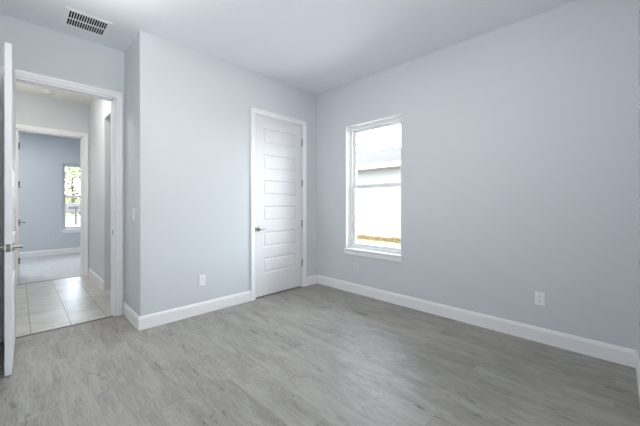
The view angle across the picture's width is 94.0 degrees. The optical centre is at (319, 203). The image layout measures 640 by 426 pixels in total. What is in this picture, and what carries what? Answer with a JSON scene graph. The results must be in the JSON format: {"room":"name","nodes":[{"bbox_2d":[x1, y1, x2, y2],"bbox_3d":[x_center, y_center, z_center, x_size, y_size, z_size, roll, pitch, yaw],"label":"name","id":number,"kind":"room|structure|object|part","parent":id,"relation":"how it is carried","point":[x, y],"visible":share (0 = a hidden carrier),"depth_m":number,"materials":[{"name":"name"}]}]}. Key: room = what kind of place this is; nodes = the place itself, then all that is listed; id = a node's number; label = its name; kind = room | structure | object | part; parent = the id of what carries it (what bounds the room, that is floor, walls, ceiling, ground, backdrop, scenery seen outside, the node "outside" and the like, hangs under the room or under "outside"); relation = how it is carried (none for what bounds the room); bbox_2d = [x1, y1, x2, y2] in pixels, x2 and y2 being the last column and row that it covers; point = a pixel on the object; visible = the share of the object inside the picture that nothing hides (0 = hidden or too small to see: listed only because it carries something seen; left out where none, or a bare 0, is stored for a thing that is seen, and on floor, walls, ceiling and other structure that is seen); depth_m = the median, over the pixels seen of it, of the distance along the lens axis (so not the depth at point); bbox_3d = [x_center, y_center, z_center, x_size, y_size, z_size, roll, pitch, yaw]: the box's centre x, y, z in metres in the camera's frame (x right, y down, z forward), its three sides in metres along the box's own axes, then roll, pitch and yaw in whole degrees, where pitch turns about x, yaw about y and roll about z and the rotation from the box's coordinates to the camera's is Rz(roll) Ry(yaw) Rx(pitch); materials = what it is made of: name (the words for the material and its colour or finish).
{"room":"empty bedroom","nodes":[
{"label":"empty bedroom","id":0,"kind":"room"},
{"bbox_2d":[18,131,79,251],"bbox_3d":[-6.525,-0.235,7.567,0.220,3.000,4.800,0,0,45],"label":"wall","id":1,"kind":"structure","parent":0,"point":[42,157],"depth_m":7.22,"materials":[{"name":"white paint"}]},
{"bbox_2d":[19,247,79,257],"bbox_3d":[-6.442,1.198,7.485,0.014,0.134,4.600,0,0,45],"label":"baseboard","id":2,"kind":"structure","parent":1,"relation":"attached to","point":[66,250],"depth_m":7.29,"materials":[{"name":"white paint"}]},
{"bbox_2d":[61,164,79,232],"bbox_3d":[-6.198,-0.136,7.849,0.206,1.758,0.934,0,0,45],"label":"window","id":3,"kind":"structure","parent":1,"relation":"in","point":[73,229],"depth_m":7.60,"materials":[{"name":"white plastic"}]},
{"bbox_3d":[-6.260,-0.562,7.910,0.024,0.806,0.802,0,0,45],"label":"sash","id":4,"kind":"part","parent":3,"relation":"part of","materials":[{"name":"clear glass"}]},
{"bbox_3d":[-6.237,0.214,7.886,0.038,0.814,0.802,0,0,45],"label":"sash","id":5,"kind":"part","parent":3,"relation":"part of","materials":[{"name":"glass"}]},
{"bbox_2d":[16,92,88,275],"bbox_3d":[-4.177,-0.235,5.249,0.120,3.000,4.800,0,0,45],"label":"wall","id":6,"kind":"structure","parent":0,"point":[31,110],"depth_m":4.95,"materials":[{"name":"white paint"}]},
{"bbox_2d":[18,133,24,282],"bbox_3d":[-5.026,0.065,5.008,0.767,2.375,0.101,0,0,45],"label":"door","id":7,"kind":"structure","parent":6,"relation":"in","point":[19,222],"depth_m":4.73,"materials":[{"name":"white paint"}]},
{"bbox_2d":[16,124,87,284],"bbox_3d":[-4.458,0.017,4.950,0.140,2.496,0.953,0,0,45],"label":"door frame","id":8,"kind":"structure","parent":6,"relation":"attached to","point":[55,132],"depth_m":5.20,"materials":[{"name":"white paint"}]},
{"bbox_2d":[0,14,123,315],"bbox_3d":[-2.693,-0.235,3.051,0.120,3.000,1.158,0,0,45],"label":"wall","id":9,"kind":"structure","parent":0,"point":[36,49],"depth_m":3.05,"materials":[{"name":"white paint"}]},
{"bbox_2d":[0,42,23,375],"bbox_3d":[-2.575,0.041,2.477,0.874,2.424,0.162,0,0,45],"label":"door","id":10,"kind":"structure","parent":9,"relation":"in","point":[9,247],"depth_m":2.18,"materials":[{"name":"white paint"}]},
{"bbox_3d":[-2.272,0.325,2.176,0.025,0.057,0.002,0,0,-44],"label":"latch plate","id":11,"kind":"part","parent":10,"relation":"part of","materials":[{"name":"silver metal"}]},
{"bbox_3d":[-2.282,0.325,2.255,0.065,0.065,0.061,0,0,45],"label":"lever handle","id":12,"kind":"part","parent":10,"relation":"part of","materials":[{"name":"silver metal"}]},
{"bbox_2d":[0,66,121,341],"bbox_3d":[-2.632,0.004,3.099,0.140,2.522,0.960,0,0,45],"label":"door frame","id":13,"kind":"structure","parent":9,"relation":"attached to","point":[20,73],"depth_m":3.19,"materials":[{"name":"white paint"}]},
{"bbox_2d":[89,98,110,290],"bbox_3d":[-3.150,-0.235,4.438,2.480,3.000,0.120,0,0,45],"label":"wall","id":14,"kind":"structure","parent":0,"point":[99,110],"depth_m":4.54,"materials":[{"name":"white paint"}]},
{"bbox_2d":[88,268,103,290],"bbox_3d":[-3.603,1.198,4.792,1.311,0.134,0.014,0,0,45],"label":"baseboard","id":15,"kind":"structure","parent":14,"relation":"attached to","point":[91,274],"depth_m":4.70,"materials":[{"name":"white paint"}]},
{"bbox_2d":[124,30,316,316],"bbox_3d":[-1.168,-0.235,4.112,0.680,3.000,2.494,0,0,45],"label":"wall","id":16,"kind":"structure","parent":0,"point":[187,111],"depth_m":3.36,"materials":[{"name":"white paint"}]},
{"bbox_2d":[123,303,139,329],"bbox_3d":[-2.028,1.198,3.198,0.620,0.134,0.014,0,0,45],"label":"baseboard","id":17,"kind":"structure","parent":16,"relation":"attached to","point":[128,312],"depth_m":3.18,"materials":[{"name":"white paint"}]},
{"bbox_2d":[138,290,250,330],"bbox_3d":[-1.349,1.198,3.434,0.014,0.134,1.304,0,0,45],"label":"baseboard","id":18,"kind":"structure","parent":16,"relation":"attached to","point":[159,318],"depth_m":3.33,"materials":[{"name":"white paint"}]},
{"bbox_2d":[199,275,204,285],"bbox_3d":[-1.354,0.883,3.433,0.008,0.120,0.074,0,0,45],"label":"wall outlet","id":19,"kind":"object","parent":16,"relation":"attached to","point":[201,277],"visible":1,"depth_m":3.42,"materials":[{"name":"white plastic"}]},
{"bbox_2d":[251,107,305,300],"bbox_3d":[-0.599,0.005,4.276,0.140,2.519,0.972,0,0,45],"label":"door frame","id":20,"kind":"structure","parent":16,"relation":"attached to","point":[253,110],"depth_m":3.94,"materials":[{"name":"white paint"}]},
{"bbox_2d":[256,115,302,296],"bbox_3d":[-0.552,0.034,4.236,0.098,2.421,0.825,0,0,45],"label":"door","id":21,"kind":"structure","parent":16,"relation":"in","point":[279,182],"depth_m":4.22,"materials":[{"name":"white paint"}]},
{"bbox_2d":[306,275,316,285],"bbox_3d":[-0.135,1.198,4.664,0.014,0.134,0.256,0,0,45],"label":"baseboard","id":22,"kind":"structure","parent":16,"relation":"attached to","point":[310,280],"depth_m":4.66,"materials":[{"name":"white paint"}]},
{"bbox_2d":[0,0,575,104],"bbox_3d":[-1.420,-1.785,3.139,6.888,0.100,4.672,0,0,45],"label":"ceiling","id":23,"kind":"structure","parent":0,"point":[316,47],"depth_m":2.94,"materials":[{"name":"white paint"}]},
{"bbox_2d":[41,90,52,94],"bbox_3d":[-4.235,-1.716,4.634,0.135,0.039,0.135,0,0,45],"label":"smoke detector","id":24,"kind":"object","parent":23,"relation":"attached to","point":[42,91],"visible":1,"depth_m":4.61,"materials":[{"name":"grey plastic"}]},
{"bbox_2d":[61,7,112,37],"bbox_3d":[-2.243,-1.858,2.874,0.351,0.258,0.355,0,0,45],"label":"ceiling vent","id":25,"kind":"object","parent":23,"relation":"in","point":[73,18],"visible":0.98,"depth_m":2.92,"materials":[{"name":"white metal"}]},
{"bbox_2d":[66,11,107,34],"bbox_3d":[-2.243,-1.733,2.874,0.283,0.006,0.284,0,0,45],"label":"grille","id":26,"kind":"object","parent":25,"relation":"attached to","point":[68,23],"depth_m":2.90,"materials":[{"name":"white metal"}]},
{"bbox_2d":[0,253,639,425],"bbox_3d":[-2.808,1.315,4.074,10.178,0.100,5.052,0,0,45],"label":"floor","id":27,"kind":"structure","parent":0,"point":[316,354],"depth_m":2.28,"materials":[{"name":"grey plastic"}]},
{"bbox_2d":[17,276,78,284],"bbox_3d":[-4.445,1.262,4.938,0.035,0.005,0.789,0,0,45],"label":"threshold","id":28,"kind":"object","parent":27,"relation":"on","point":[74,276],"visible":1,"depth_m":4.90,"materials":[{"name":"grey metal"}]},
{"bbox_2d":[16,316,113,338],"bbox_3d":[-2.602,1.262,3.069,0.040,0.005,0.796,0,0,45],"label":"threshold","id":29,"kind":"object","parent":27,"relation":"on","point":[108,316],"visible":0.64,"depth_m":3.04,"materials":[{"name":"grey metal"}]},
{"bbox_2d":[317,0,637,350],"bbox_3d":[1.268,-0.235,3.613,3.728,3.000,0.220,0,0,45],"label":"wall","id":30,"kind":"structure","parent":0,"point":[519,140],"depth_m":2.85,"materials":[{"name":"white paint"}]},
{"bbox_2d":[353,263,357,271],"bbox_3d":[0.502,0.897,4.209,0.074,0.120,0.008,0,0,45],"label":"wall outlet","id":31,"kind":"object","parent":30,"relation":"attached to","point":[355,265],"visible":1,"depth_m":4.21,"materials":[{"name":"white plastic"}]},
{"bbox_2d":[344,114,402,262],"bbox_3d":[0.746,-0.192,4.080,0.930,1.846,0.206,0,0,45],"label":"window","id":32,"kind":"structure","parent":30,"relation":"in","point":[352,248],"depth_m":4.34,"materials":[{"name":"white plastic"}]},
{"bbox_3d":[0.717,0.655,4.051,0.930,0.019,0.126,0,0,45],"label":"sill","id":33,"kind":"part","parent":32,"relation":"part of","materials":[{"name":"white paint"}]},
{"bbox_3d":[0.783,0.172,4.118,0.798,0.874,0.038,0,0,45],"label":"sash","id":34,"kind":"part","parent":32,"relation":"part of","materials":[{"name":"glass"}]},
{"bbox_3d":[0.807,-0.648,4.142,0.798,0.834,0.024,0,0,45],"label":"sash","id":35,"kind":"part","parent":32,"relation":"part of","materials":[{"name":"clear glass"}]},
{"bbox_2d":[317,275,635,367],"bbox_3d":[1.193,1.198,3.523,3.480,0.134,0.014,0,0,45],"label":"baseboard","id":36,"kind":"structure","parent":30,"relation":"attached to","point":[601,350],"depth_m":2.92,"materials":[{"name":"white paint"}]},
{"bbox_2d":[535,291,544,305],"bbox_3d":[2.005,0.867,2.725,0.074,0.120,0.008,0,0,45],"label":"wall outlet","id":37,"kind":"object","parent":30,"relation":"attached to","point":[539,296],"visible":1,"depth_m":2.72,"materials":[{"name":"white plastic"}]},
{"bbox_2d":[638,0,639,359],"bbox_3d":[1.199,-0.235,0.961,0.100,3.000,3.652,0,0,45],"label":"wall","id":38,"kind":"structure","parent":0,"point":[638,0],"depth_m":2.17,"materials":[{"name":"white paint"}]},
{"bbox_2d":[636,351,639,398],"bbox_3d":[1.193,1.198,1.036,0.014,0.134,3.552,0,0,45],"label":"baseboard","id":39,"kind":"structure","parent":38,"relation":"attached to","point":[637,353],"depth_m":2.10,"materials":[{"name":"white paint"}]},
{"label":"outside","id":40,"kind":"structure","parent":0,"visible":0},
{"bbox_2d":[66,213,400,247],"bbox_3d":[-21.482,1.535,42.291,150.000,0.300,110.000,0,0,45],"label":"ground","id":41,"kind":"structure","parent":40,"point":[362,241],"depth_m":10.63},
{"bbox_2d":[65,167,79,213],"bbox_3d":[-32.025,-2.213,38.538,5.426,7.204,5.666,0,0,45],"label":"tree","id":42,"kind":"object","parent":41,"relation":"on","point":[74,174],"visible":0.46,"depth_m":38.18,"materials":[{"name":"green plant"}]},
{"bbox_3d":[-32.025,-3.136,38.538,5.426,5.358,5.666,0,0,45],"label":"crown","id":43,"kind":"part","parent":42,"relation":"part of","materials":[{"name":"green plant"}]},
{"bbox_2d":[66,216,79,219],"bbox_3d":[-20.014,1.377,33.815,10.000,0.015,100.000,0,0,45],"label":"road","id":44,"kind":"structure","parent":41,"relation":"on","point":[67,217],"depth_m":28.47,"materials":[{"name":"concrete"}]},
{"bbox_2d":[66,223,79,226],"bbox_3d":[-12.824,1.375,15.122,14.500,0.020,9.500,0,0,45],"label":"driveway","id":45,"kind":"structure","parent":41,"relation":"on","point":[67,224],"depth_m":19.51,"materials":[{"name":"concrete"}]},
{"bbox_2d":[68,205,77,224],"bbox_3d":[-15.752,0.715,19.038,0.230,1.340,0.520,0,0,45],"label":"mailbox","id":46,"kind":"object","parent":45,"relation":"on","point":[75,207],"visible":0.92,"depth_m":19.10,"materials":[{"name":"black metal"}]},
{"bbox_3d":[-15.664,0.860,19.148,0.090,1.050,0.090,0,0,45],"label":"post","id":47,"kind":"part","parent":46,"relation":"part of","materials":[{"name":"white wood"}]},
{"bbox_2d":[66,203,79,213],"bbox_3d":[-28.856,0.660,34.253,1.860,1.450,4.487,0,0,45],"label":"car","id":48,"kind":"object","parent":41,"relation":"on","point":[67,204],"visible":0.07,"depth_m":33.85,"materials":[{"name":"grey paint"}]},
{"bbox_2d":[66,195,79,203],"bbox_3d":[-38.446,0.047,46.437,2.126,2.990,16.374,0,0,45],"label":"hedge","id":49,"kind":"object","parent":41,"relation":"on","point":[68,200],"visible":0.03,"depth_m":46.15,"materials":[{"name":"green plant"}]},
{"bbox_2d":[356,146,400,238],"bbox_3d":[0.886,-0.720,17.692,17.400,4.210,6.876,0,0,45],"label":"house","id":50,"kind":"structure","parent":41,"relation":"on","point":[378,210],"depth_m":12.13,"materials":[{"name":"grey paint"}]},
{"bbox_2d":[356,234,400,242],"bbox_3d":[1.889,1.303,11.868,8.064,0.163,1.019,0,0,45],"label":"grass","id":51,"kind":"structure","parent":41,"relation":"on","point":[357,236],"depth_m":11.46,"materials":[{"name":"plant"}]},
{"bbox_2d":[356,236,400,242],"bbox_3d":[-1.423,1.375,15.353,16.400,0.020,0.750,0,0,45],"label":"strip","id":52,"kind":"object","parent":41,"relation":"on","point":[366,237],"depth_m":11.44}
]}

